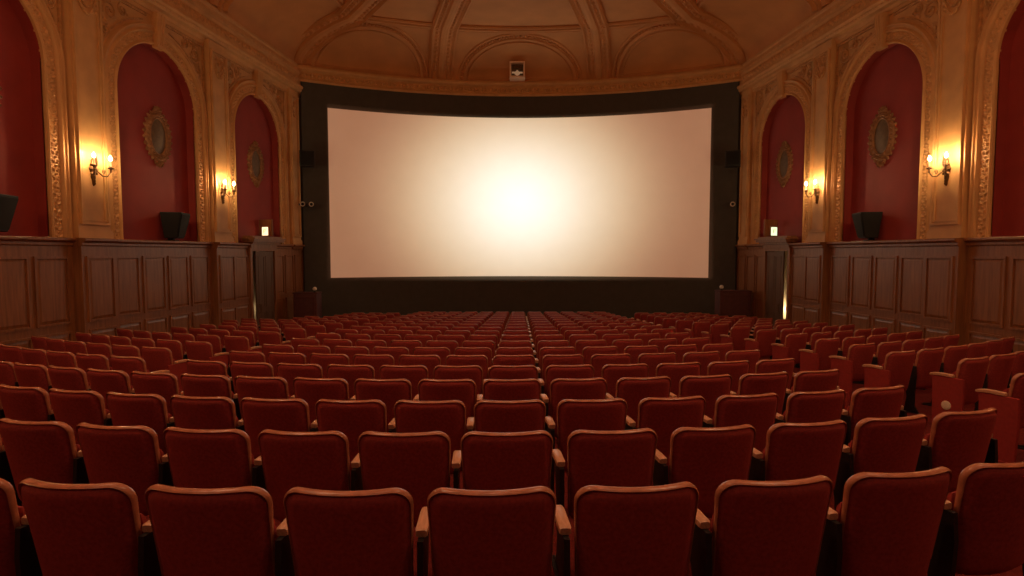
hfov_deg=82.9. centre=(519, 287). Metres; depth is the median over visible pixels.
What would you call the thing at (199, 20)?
trim
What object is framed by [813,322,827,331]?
seat
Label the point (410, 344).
seat
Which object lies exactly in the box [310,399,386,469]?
seat
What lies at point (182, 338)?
seat
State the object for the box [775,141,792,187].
wall medallion
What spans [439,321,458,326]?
seat
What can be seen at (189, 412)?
seat
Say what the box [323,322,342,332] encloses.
seat
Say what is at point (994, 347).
seat
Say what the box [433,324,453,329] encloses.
seat
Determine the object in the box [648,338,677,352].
seat
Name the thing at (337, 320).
seat
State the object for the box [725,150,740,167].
wall speaker
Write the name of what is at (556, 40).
ceiling
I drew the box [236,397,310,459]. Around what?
seat
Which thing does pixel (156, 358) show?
seat
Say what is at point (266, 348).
seat
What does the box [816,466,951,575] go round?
seat
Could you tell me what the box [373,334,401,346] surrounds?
seat
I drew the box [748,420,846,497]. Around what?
seat
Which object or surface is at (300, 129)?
wall
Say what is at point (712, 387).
seat
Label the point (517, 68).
port
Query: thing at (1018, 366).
seat
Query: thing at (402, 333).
seat
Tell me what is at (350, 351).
seat
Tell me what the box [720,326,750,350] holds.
seat
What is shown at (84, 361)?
seat
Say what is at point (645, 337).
seat
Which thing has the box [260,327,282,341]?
seat
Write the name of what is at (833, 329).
seat
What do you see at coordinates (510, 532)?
seat
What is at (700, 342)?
seat
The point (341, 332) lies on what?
seat
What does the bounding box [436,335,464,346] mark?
seat
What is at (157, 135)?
wall medallion
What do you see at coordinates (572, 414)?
seat
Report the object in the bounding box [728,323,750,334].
seat
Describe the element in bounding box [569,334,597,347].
seat
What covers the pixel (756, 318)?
seat
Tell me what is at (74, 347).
seat
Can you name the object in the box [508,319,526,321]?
seat
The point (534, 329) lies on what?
seat
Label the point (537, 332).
seat
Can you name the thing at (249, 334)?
seat
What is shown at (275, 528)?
seat cushion
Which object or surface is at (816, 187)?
wall sconce
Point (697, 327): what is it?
seat
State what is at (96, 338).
seat
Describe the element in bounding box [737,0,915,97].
trim
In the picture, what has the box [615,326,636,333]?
seat
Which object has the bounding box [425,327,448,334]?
seat
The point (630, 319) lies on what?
seat
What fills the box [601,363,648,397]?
seat
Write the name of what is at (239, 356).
seat
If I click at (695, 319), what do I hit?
seat
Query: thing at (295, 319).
seat
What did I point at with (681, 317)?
seat
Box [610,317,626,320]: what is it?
seat
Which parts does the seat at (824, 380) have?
backrest, panel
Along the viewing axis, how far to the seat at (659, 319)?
16.88 m
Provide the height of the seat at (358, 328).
0.873 m
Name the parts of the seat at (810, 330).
backrest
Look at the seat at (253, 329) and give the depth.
12.28 m
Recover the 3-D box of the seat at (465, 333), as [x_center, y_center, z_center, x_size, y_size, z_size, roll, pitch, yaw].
[-1.210,1.228,11.145,0.563,0.873,0.386,0,3,3]
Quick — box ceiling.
[206,0,833,80]
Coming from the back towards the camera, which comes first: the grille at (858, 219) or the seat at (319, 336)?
the grille at (858, 219)
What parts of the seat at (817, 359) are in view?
armrest, panel, backrest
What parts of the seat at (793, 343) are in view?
panel, backrest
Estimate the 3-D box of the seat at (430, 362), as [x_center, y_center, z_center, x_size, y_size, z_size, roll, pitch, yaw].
[-1.208,1.211,6.978,0.563,0.873,0.386,0,3,4]
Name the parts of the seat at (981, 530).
armrest, backrest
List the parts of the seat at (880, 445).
armrest, backrest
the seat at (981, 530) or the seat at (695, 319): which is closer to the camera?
the seat at (981, 530)
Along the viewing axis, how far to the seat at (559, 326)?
13.18 m
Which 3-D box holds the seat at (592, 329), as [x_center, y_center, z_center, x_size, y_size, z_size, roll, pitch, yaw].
[1.636,1.234,12.403,0.563,0.873,0.386,-1,3,-8]
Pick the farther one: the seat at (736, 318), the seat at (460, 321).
the seat at (736, 318)
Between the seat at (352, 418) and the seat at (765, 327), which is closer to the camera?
the seat at (352, 418)
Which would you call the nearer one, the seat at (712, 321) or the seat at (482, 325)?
the seat at (482, 325)
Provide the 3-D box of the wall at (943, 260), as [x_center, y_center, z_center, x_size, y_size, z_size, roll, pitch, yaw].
[8.623,-2.119,8.553,0.513,9.800,23.434,0,3,-5]
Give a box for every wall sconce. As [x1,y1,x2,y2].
[89,152,113,185]
[220,180,235,203]
[804,180,819,203]
[926,152,950,185]
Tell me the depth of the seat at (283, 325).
12.92 m
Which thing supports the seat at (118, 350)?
on the floor
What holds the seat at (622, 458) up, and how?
on the floor
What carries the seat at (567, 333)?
on the floor
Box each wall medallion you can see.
[142,106,172,167]
[247,141,264,187]
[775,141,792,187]
[867,106,897,167]
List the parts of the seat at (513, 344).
backrest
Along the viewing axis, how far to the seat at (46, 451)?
3.38 m
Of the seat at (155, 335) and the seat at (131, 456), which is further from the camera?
the seat at (155, 335)
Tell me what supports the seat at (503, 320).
on the floor
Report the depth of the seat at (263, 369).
6.10 m
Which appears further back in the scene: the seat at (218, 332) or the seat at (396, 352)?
the seat at (218, 332)
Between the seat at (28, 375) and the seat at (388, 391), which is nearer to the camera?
the seat at (388, 391)
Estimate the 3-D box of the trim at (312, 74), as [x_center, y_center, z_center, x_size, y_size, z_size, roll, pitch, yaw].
[0.000,-7.416,20.738,15.320,0.630,2.327,0,3,0]
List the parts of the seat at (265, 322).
backrest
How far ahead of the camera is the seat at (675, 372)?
6.06 m
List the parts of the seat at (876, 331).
backrest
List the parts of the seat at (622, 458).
armrest, backrest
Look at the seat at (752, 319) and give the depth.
15.63 m
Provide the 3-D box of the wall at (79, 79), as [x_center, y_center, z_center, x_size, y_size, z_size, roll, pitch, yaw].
[-8.623,-2.119,8.553,0.513,9.800,23.434,0,3,5]
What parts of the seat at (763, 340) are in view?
panel, backrest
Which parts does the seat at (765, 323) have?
backrest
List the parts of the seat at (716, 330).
panel, backrest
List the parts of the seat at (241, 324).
backrest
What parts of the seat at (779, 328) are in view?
backrest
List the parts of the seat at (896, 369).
armrest, panel, backrest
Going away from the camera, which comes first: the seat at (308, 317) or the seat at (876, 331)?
the seat at (876, 331)
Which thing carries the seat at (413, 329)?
on the floor
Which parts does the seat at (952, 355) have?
leg, backrest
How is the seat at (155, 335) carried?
on the floor
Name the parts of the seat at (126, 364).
backrest, armrest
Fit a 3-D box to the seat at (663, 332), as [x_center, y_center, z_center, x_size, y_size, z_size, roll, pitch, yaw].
[2.821,1.231,11.659,0.620,0.873,0.386,-1,4,-15]
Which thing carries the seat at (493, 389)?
on the floor
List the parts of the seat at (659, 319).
backrest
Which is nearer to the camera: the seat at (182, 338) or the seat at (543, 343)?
the seat at (543, 343)
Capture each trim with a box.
[124,0,302,97]
[296,64,743,96]
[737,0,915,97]
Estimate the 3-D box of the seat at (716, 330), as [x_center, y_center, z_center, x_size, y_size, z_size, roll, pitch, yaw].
[4.488,1.238,13.288,0.563,0.873,0.386,-1,4,-17]
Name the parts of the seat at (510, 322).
backrest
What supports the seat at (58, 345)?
on the floor
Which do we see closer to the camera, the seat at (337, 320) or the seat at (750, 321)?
the seat at (750, 321)
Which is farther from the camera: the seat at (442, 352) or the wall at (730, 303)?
the wall at (730, 303)
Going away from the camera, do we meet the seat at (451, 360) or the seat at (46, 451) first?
the seat at (46, 451)
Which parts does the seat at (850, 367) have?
armrest, panel, backrest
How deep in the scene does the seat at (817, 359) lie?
9.16 m
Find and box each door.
[241,236,285,325]
[754,236,798,325]
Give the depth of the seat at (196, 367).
6.24 m
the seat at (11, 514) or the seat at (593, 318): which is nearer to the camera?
the seat at (11, 514)
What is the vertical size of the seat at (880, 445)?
0.873 m
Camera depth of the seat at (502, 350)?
7.69 m
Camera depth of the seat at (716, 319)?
16.25 m
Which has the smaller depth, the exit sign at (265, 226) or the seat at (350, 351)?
the seat at (350, 351)
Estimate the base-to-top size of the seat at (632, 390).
0.873 m
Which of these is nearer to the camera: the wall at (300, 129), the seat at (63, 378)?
the seat at (63, 378)
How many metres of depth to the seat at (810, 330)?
11.97 m
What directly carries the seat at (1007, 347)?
on the floor
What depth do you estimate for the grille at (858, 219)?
13.67 m
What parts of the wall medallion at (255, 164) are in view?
oval panel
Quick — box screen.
[300,81,739,318]
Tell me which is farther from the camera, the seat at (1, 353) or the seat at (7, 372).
the seat at (1, 353)
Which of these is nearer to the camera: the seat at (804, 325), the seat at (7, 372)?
the seat at (7, 372)
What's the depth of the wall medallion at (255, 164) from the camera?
17.59 m
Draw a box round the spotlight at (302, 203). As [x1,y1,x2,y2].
[299,201,314,206]
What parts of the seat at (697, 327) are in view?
panel, backrest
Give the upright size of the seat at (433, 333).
0.873 m
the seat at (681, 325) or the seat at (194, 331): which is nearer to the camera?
the seat at (194, 331)
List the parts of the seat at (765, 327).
backrest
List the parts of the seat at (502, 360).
backrest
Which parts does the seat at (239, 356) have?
backrest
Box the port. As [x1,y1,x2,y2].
[510,61,524,80]
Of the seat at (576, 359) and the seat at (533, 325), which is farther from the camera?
the seat at (533, 325)
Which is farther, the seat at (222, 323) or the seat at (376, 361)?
the seat at (222, 323)
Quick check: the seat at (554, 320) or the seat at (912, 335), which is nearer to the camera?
the seat at (912, 335)
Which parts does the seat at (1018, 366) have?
backrest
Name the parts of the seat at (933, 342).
backrest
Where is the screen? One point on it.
(617, 204)
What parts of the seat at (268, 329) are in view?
backrest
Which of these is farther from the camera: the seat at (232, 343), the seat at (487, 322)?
the seat at (487, 322)
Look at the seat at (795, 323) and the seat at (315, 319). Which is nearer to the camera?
the seat at (795, 323)
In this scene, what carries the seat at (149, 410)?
on the floor
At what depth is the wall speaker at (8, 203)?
9.51 m
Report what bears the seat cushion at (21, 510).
on the seat at (11, 514)
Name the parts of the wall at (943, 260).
cap rail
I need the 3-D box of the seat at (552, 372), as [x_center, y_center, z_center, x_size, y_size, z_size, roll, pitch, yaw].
[0.474,1.208,6.059,0.563,0.873,0.386,0,3,-5]
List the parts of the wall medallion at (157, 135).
oval panel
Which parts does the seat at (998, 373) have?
leg, backrest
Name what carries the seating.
on the floor
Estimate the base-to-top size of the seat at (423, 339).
0.873 m
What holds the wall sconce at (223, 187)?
attached to the wall at (79, 79)
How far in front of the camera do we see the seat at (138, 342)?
9.20 m
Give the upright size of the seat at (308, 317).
0.873 m
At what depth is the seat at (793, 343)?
10.20 m
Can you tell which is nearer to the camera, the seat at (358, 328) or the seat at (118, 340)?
the seat at (118, 340)
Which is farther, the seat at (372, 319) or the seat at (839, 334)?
the seat at (372, 319)
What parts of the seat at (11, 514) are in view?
backrest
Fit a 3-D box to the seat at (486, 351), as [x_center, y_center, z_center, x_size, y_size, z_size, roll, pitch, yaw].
[-0.655,1.215,7.876,0.563,0.873,0.386,0,3,1]
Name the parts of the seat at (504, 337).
backrest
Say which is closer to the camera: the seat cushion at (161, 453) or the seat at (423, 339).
the seat cushion at (161, 453)
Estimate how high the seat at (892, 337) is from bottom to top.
0.873 m
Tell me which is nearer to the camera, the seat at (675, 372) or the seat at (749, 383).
the seat at (749, 383)
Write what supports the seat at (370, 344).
on the floor
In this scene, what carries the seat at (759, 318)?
on the floor
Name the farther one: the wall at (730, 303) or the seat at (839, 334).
the wall at (730, 303)
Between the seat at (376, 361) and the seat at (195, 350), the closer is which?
the seat at (376, 361)
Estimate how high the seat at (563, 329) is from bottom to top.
0.873 m
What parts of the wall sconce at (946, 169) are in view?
arm, arm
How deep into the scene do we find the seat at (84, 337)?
10.37 m
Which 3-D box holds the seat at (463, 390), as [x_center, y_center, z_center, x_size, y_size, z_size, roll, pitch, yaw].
[-0.655,1.203,5.110,0.563,0.873,0.386,0,3,1]
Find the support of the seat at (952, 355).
on the floor
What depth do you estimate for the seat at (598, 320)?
15.49 m
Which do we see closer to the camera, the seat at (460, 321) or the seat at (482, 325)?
the seat at (482, 325)
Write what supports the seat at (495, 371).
on the floor
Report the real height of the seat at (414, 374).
0.873 m
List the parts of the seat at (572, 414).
armrest, backrest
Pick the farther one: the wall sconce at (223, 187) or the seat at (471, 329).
the wall sconce at (223, 187)
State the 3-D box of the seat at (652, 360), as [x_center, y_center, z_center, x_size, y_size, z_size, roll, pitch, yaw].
[1.631,1.212,7.184,0.563,0.873,0.386,-1,4,-11]
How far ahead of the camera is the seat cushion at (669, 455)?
3.34 m
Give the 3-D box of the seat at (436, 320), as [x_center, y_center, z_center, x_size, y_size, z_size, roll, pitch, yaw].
[-2.323,1.247,15.572,0.563,0.873,0.386,0,3,5]
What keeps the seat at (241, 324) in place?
on the floor
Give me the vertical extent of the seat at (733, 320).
0.873 m
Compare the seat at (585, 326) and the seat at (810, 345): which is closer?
the seat at (810, 345)
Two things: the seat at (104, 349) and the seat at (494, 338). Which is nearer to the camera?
the seat at (104, 349)
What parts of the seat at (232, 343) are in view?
backrest, panel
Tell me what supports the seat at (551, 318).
on the floor
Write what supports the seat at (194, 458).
on the floor
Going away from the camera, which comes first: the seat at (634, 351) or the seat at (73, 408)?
the seat at (73, 408)
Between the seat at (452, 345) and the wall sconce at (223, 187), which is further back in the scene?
the wall sconce at (223, 187)
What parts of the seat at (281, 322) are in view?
backrest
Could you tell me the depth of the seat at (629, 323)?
14.54 m
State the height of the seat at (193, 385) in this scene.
0.873 m
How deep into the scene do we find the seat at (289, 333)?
11.74 m
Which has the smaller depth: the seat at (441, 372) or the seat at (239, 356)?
the seat at (441, 372)
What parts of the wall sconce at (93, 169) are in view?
arm, arm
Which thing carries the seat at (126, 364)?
on the floor
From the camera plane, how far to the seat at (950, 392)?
6.55 m
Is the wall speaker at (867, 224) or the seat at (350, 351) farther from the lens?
the wall speaker at (867, 224)
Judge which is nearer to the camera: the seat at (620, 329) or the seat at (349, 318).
the seat at (620, 329)
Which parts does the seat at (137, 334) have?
backrest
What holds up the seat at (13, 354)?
on the floor
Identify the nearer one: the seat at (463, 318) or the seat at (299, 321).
the seat at (299, 321)
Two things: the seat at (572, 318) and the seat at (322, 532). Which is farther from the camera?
the seat at (572, 318)
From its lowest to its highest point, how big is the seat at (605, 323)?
0.873 m
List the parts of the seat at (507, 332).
backrest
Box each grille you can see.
[178,214,189,236]
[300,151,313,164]
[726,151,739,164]
[852,214,863,236]
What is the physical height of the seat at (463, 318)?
0.873 m
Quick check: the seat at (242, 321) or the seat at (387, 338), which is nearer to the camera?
the seat at (387, 338)
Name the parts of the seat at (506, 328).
backrest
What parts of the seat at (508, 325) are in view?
backrest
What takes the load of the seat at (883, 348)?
on the floor
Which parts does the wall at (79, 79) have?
cap rail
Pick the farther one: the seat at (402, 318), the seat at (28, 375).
the seat at (402, 318)
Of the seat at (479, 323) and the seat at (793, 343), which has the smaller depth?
the seat at (793, 343)
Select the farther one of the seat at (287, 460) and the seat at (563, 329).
the seat at (563, 329)
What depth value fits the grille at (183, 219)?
13.74 m
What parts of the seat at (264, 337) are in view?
backrest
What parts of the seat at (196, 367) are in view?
backrest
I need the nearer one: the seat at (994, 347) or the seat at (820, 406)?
the seat at (820, 406)
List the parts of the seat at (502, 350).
backrest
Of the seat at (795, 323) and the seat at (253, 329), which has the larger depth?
the seat at (795, 323)
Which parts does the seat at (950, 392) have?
armrest, panel, backrest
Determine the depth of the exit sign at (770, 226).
17.64 m
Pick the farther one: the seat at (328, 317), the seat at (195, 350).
the seat at (328, 317)
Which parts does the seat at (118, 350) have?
backrest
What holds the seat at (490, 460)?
on the floor
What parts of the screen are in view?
masking panel, masking panel, masking panel, masking panel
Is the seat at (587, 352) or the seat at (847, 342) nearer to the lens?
the seat at (587, 352)
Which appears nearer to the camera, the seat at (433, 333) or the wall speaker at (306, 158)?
the seat at (433, 333)
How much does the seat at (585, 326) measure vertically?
0.873 m
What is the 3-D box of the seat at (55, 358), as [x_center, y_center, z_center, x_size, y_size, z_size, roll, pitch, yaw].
[-5.754,1.213,7.405,0.563,0.873,0.386,1,4,20]
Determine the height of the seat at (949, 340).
0.873 m
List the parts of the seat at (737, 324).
backrest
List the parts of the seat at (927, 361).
leg, backrest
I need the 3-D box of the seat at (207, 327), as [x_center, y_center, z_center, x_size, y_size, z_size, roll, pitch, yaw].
[-7.013,1.237,13.182,0.563,0.873,0.386,2,4,23]
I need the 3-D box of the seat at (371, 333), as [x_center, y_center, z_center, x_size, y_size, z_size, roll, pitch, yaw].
[-2.871,1.230,11.394,0.563,0.873,0.386,1,4,10]
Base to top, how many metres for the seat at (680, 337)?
0.873 m
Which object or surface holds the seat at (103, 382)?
on the floor
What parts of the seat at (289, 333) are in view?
backrest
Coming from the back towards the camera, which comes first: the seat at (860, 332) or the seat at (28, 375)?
the seat at (860, 332)
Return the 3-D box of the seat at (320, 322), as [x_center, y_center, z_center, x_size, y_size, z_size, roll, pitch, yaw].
[-4.966,1.245,15.033,0.563,0.873,0.386,1,4,13]
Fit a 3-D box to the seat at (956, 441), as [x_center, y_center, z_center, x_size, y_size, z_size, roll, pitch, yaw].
[2.819,1.198,3.824,0.620,0.873,0.386,-1,4,-16]
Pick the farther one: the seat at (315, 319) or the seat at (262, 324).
the seat at (315, 319)
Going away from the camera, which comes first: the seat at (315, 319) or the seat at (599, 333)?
the seat at (599, 333)
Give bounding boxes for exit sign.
[259,219,272,236]
[764,219,777,236]
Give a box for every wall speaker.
[0,194,18,231]
[160,212,189,240]
[299,150,314,167]
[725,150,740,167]
[852,212,882,240]
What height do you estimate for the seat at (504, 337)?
0.873 m
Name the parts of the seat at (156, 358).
backrest, panel, armrest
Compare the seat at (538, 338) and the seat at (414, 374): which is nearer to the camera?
the seat at (414, 374)
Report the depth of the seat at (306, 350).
7.96 m
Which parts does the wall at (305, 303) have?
panel frame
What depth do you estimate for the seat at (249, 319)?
15.72 m
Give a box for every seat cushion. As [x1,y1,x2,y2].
[18,506,25,525]
[139,513,146,533]
[159,449,163,462]
[274,521,277,539]
[668,455,669,483]
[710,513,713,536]
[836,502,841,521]
[848,440,852,452]
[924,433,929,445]
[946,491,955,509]
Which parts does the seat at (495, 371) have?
backrest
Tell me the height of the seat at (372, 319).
0.873 m
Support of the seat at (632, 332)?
on the floor
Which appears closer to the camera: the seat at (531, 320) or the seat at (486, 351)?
the seat at (486, 351)
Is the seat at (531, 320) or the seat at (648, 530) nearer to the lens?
the seat at (648, 530)
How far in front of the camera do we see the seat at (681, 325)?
14.94 m
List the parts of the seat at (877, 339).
leg, backrest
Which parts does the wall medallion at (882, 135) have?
oval panel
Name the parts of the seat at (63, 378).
backrest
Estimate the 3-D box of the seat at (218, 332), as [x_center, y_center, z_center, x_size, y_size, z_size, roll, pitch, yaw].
[-5.878,1.230,11.480,0.563,0.873,0.386,1,4,21]
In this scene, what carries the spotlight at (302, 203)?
attached to the wall at (300, 129)
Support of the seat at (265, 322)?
on the floor
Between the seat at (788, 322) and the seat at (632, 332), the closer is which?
the seat at (632, 332)
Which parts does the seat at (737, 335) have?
panel, backrest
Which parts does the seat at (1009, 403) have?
armrest, panel, backrest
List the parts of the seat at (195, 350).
backrest, panel, armrest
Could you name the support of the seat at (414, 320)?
on the floor
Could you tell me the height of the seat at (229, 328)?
0.873 m
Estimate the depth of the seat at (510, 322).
14.19 m
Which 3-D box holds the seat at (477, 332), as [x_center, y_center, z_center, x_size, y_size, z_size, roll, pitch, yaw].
[-0.657,1.228,11.122,0.563,0.873,0.386,0,3,0]
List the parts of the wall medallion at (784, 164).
oval panel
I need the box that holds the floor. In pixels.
[22,356,1023,575]
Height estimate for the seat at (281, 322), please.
0.873 m
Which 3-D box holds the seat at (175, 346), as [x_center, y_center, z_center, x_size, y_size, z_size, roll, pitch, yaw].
[-5.428,1.220,9.102,0.563,0.873,0.386,1,4,20]
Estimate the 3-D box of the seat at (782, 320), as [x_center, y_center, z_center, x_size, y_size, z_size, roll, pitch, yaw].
[6.861,1.247,15.348,0.620,0.873,0.386,-1,4,-21]
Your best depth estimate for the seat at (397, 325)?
13.29 m
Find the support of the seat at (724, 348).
on the floor
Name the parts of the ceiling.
lunette moulding, lunette moulding, cove moulding, lunette moulding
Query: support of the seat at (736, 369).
on the floor
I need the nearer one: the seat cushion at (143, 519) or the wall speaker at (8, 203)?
the seat cushion at (143, 519)
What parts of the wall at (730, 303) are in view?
panel frame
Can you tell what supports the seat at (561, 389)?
on the floor
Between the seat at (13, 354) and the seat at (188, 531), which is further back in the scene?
the seat at (13, 354)
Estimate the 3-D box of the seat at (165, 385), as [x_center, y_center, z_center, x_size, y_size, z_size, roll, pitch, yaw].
[-3.424,1.205,5.541,0.563,0.873,0.386,1,4,13]
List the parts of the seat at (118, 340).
backrest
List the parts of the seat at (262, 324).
backrest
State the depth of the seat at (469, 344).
8.72 m
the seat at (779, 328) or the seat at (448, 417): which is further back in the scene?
the seat at (779, 328)
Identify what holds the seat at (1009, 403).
on the floor
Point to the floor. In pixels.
(921, 396)
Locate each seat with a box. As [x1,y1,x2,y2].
[0,344,4,360]
[0,361,17,385]
[0,384,51,437]
[0,418,80,505]
[0,434,3,451]
[0,478,25,575]
[1,345,24,362]
[14,362,50,391]
[14,478,146,575]
[21,347,48,366]
[31,335,47,350]
[46,338,65,351]
[46,350,77,367]
[48,365,89,402]
[48,388,109,444]
[64,340,87,354]
[73,423,163,515]
[75,332,91,342]
[75,353,111,381]
[86,342,112,366]
[86,368,133,409]
[91,334,111,347]
[104,391,171,454]
[110,335,131,353]
[110,355,169,385]
[111,344,142,366]
[117,328,133,345]
[129,371,181,416]
[131,337,154,356]
[133,330,152,339]
[138,484,277,575]
[141,346,188,390]
[151,331,171,346]
[156,339,184,360]
[158,427,255,488]
[167,395,238,429]
[171,326,187,339]
[173,333,194,351]
[180,373,233,399]
[183,340,228,367]
[186,359,229,377]
[189,328,207,340]
[196,334,222,353]
[200,324,216,334]
[209,329,229,345]
[218,325,235,335]
[221,322,237,329]
[222,335,261,366]
[223,319,238,325]
[227,351,265,376]
[229,361,273,393]
[232,330,255,346]
[232,375,289,419]
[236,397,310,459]
[238,326,257,341]
[240,323,258,330]
[241,318,257,325]
[241,320,258,329]
[252,429,350,521]
[256,331,290,352]
[258,318,274,328]
[259,321,276,330]
[260,323,278,327]
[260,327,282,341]
[262,344,293,362]
[268,352,305,376]
[275,487,413,575]
[277,363,322,396]
[278,319,293,327]
[280,321,297,333]
[281,324,301,336]
[283,327,314,340]
[290,377,349,422]
[291,338,319,352]
[292,317,307,323]
[297,319,314,325]
[297,345,330,363]
[301,322,319,328]
[304,316,319,319]
[305,325,325,338]
[309,353,349,377]
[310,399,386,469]
[311,318,327,321]
[315,333,340,345]
[318,320,335,324]
[322,339,351,353]
[323,316,338,319]
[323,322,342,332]
[327,364,374,397]
[331,318,347,322]
[334,346,368,364]
[335,329,357,338]
[340,320,358,328]
[342,316,357,319]
[344,333,370,345]
[350,326,371,333]
[350,378,411,432]
[351,431,450,526]
[352,318,369,325]
[353,354,394,378]
[355,339,386,354]
[361,329,384,339]
[362,317,378,322]
[363,323,382,329]
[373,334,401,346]
[373,346,408,365]
[374,321,392,325]
[374,326,396,333]
[379,365,427,399]
[384,319,401,322]
[385,323,405,329]
[388,330,412,339]
[388,400,465,473]
[390,340,421,354]
[392,317,408,320]
[395,321,414,326]
[399,326,421,334]
[399,355,440,378]
[404,319,421,323]
[404,334,432,346]
[409,323,429,329]
[411,317,427,320]
[413,347,449,365]
[413,379,475,432]
[415,486,555,575]
[416,330,441,340]
[417,321,436,326]
[424,319,442,323]
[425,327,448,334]
[425,340,457,354]
[431,317,447,320]
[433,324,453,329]
[433,365,482,402]
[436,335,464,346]
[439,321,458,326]
[444,330,470,340]
[445,319,462,323]
[445,355,487,394]
[450,317,466,320]
[451,327,474,334]
[452,430,552,489]
[454,347,491,378]
[457,324,478,330]
[462,321,481,326]
[462,340,494,365]
[466,319,484,323]
[467,399,545,432]
[468,335,497,355]
[470,317,486,321]
[474,330,499,347]
[477,378,540,401]
[478,327,501,338]
[481,324,502,334]
[483,365,537,382]
[484,321,504,330]
[487,319,505,330]
[488,355,534,369]
[489,317,506,324]
[492,347,533,362]
[495,340,531,353]
[498,335,530,346]
[500,330,529,341]
[502,327,528,335]
[503,324,527,331]
[507,321,526,323]
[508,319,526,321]
[509,317,525,318]
[527,317,546,327]
[528,319,548,330]
[528,321,550,334]
[529,324,552,338]
[530,327,555,343]
[531,330,559,350]
[532,335,563,357]
[533,340,569,367]
[535,347,575,378]
[536,354,583,393]
[537,364,593,414]
[540,378,606,437]
[545,398,627,491]
[550,317,566,323]
[552,319,569,326]
[552,428,656,575]
[554,321,573,329]
[555,481,698,575]
[557,324,578,331]
[560,326,583,335]
[564,330,589,340]
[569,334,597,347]
[570,317,586,321]
[574,319,591,323]
[575,340,606,354]
[578,321,596,325]
[582,323,603,329]
[582,346,617,364]
[588,326,610,333]
[590,317,607,320]
[590,353,631,377]
[594,329,618,339]
[595,319,612,322]
[601,321,619,325]
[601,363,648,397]
[602,334,629,345]
[606,376,670,428]
[607,323,627,329]
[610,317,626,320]
[612,339,642,353]
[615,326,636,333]
[616,318,633,322]
[623,320,641,325]
[623,329,646,338]
[624,345,658,363]
[625,396,705,465]
[631,323,651,328]
[634,333,660,345]
[638,352,676,376]
[640,325,661,332]
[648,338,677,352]
[649,316,670,325]
[651,328,674,338]
[653,424,755,517]
[655,362,700,397]
[657,318,679,328]
[664,344,697,362]
[665,332,689,344]
[669,320,693,332]
[669,374,731,419]
[675,316,690,319]
[682,337,709,351]
[682,351,719,375]
[684,318,700,321]
[684,321,710,337]
[690,475,832,575]
[698,319,714,324]
[701,323,729,343]
[702,343,733,360]
[702,393,778,451]
[705,317,719,322]
[707,360,749,392]
[715,321,732,330]
[719,319,734,326]
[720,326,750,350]
[724,317,739,323]
[725,349,759,372]
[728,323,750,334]
[730,372,788,414]
[736,320,752,329]
[739,318,754,326]
[743,316,757,324]
[744,329,777,356]
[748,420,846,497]
[749,325,772,338]
[750,322,771,333]
[752,320,771,329]
[753,318,772,326]
[755,358,795,388]
[769,324,792,359]
[771,333,807,363]
[773,319,789,328]
[774,321,790,328]
[775,328,799,343]
[775,389,845,423]
[782,369,847,414]
[793,320,807,327]
[794,326,820,367]
[795,323,811,333]
[799,338,839,370]
[805,331,831,349]
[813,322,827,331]
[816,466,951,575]
[822,325,838,337]
[829,343,875,403]
[833,330,852,347]
[834,414,927,510]
[837,336,865,356]
[839,324,854,336]
[840,385,906,445]
[852,334,886,384]
[853,328,871,343]
[862,350,915,390]
[871,327,887,341]
[871,341,901,365]
[887,332,906,347]
[900,338,924,394]
[904,347,943,413]
[906,330,922,339]
[915,407,997,492]
[919,336,943,389]
[921,344,967,405]
[927,462,1023,575]
[929,356,989,420]
[942,334,959,348]
[965,342,987,357]
[974,353,1015,410]
[975,373,1023,462]
[985,339,1002,356]
[1000,336,1014,354]
[1007,351,1023,387]
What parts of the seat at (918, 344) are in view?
backrest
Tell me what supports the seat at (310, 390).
on the floor
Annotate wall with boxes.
[0,0,304,348]
[292,292,321,317]
[299,94,740,291]
[714,290,751,316]
[735,0,1023,352]
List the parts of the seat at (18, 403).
backrest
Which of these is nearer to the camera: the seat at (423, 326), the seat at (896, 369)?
the seat at (896, 369)
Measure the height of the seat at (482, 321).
0.873 m
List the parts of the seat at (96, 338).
backrest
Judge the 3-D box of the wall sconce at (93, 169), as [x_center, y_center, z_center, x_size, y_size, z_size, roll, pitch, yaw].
[-8.154,-2.293,11.235,0.268,0.626,0.516,0,3,5]
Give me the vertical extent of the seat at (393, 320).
0.873 m

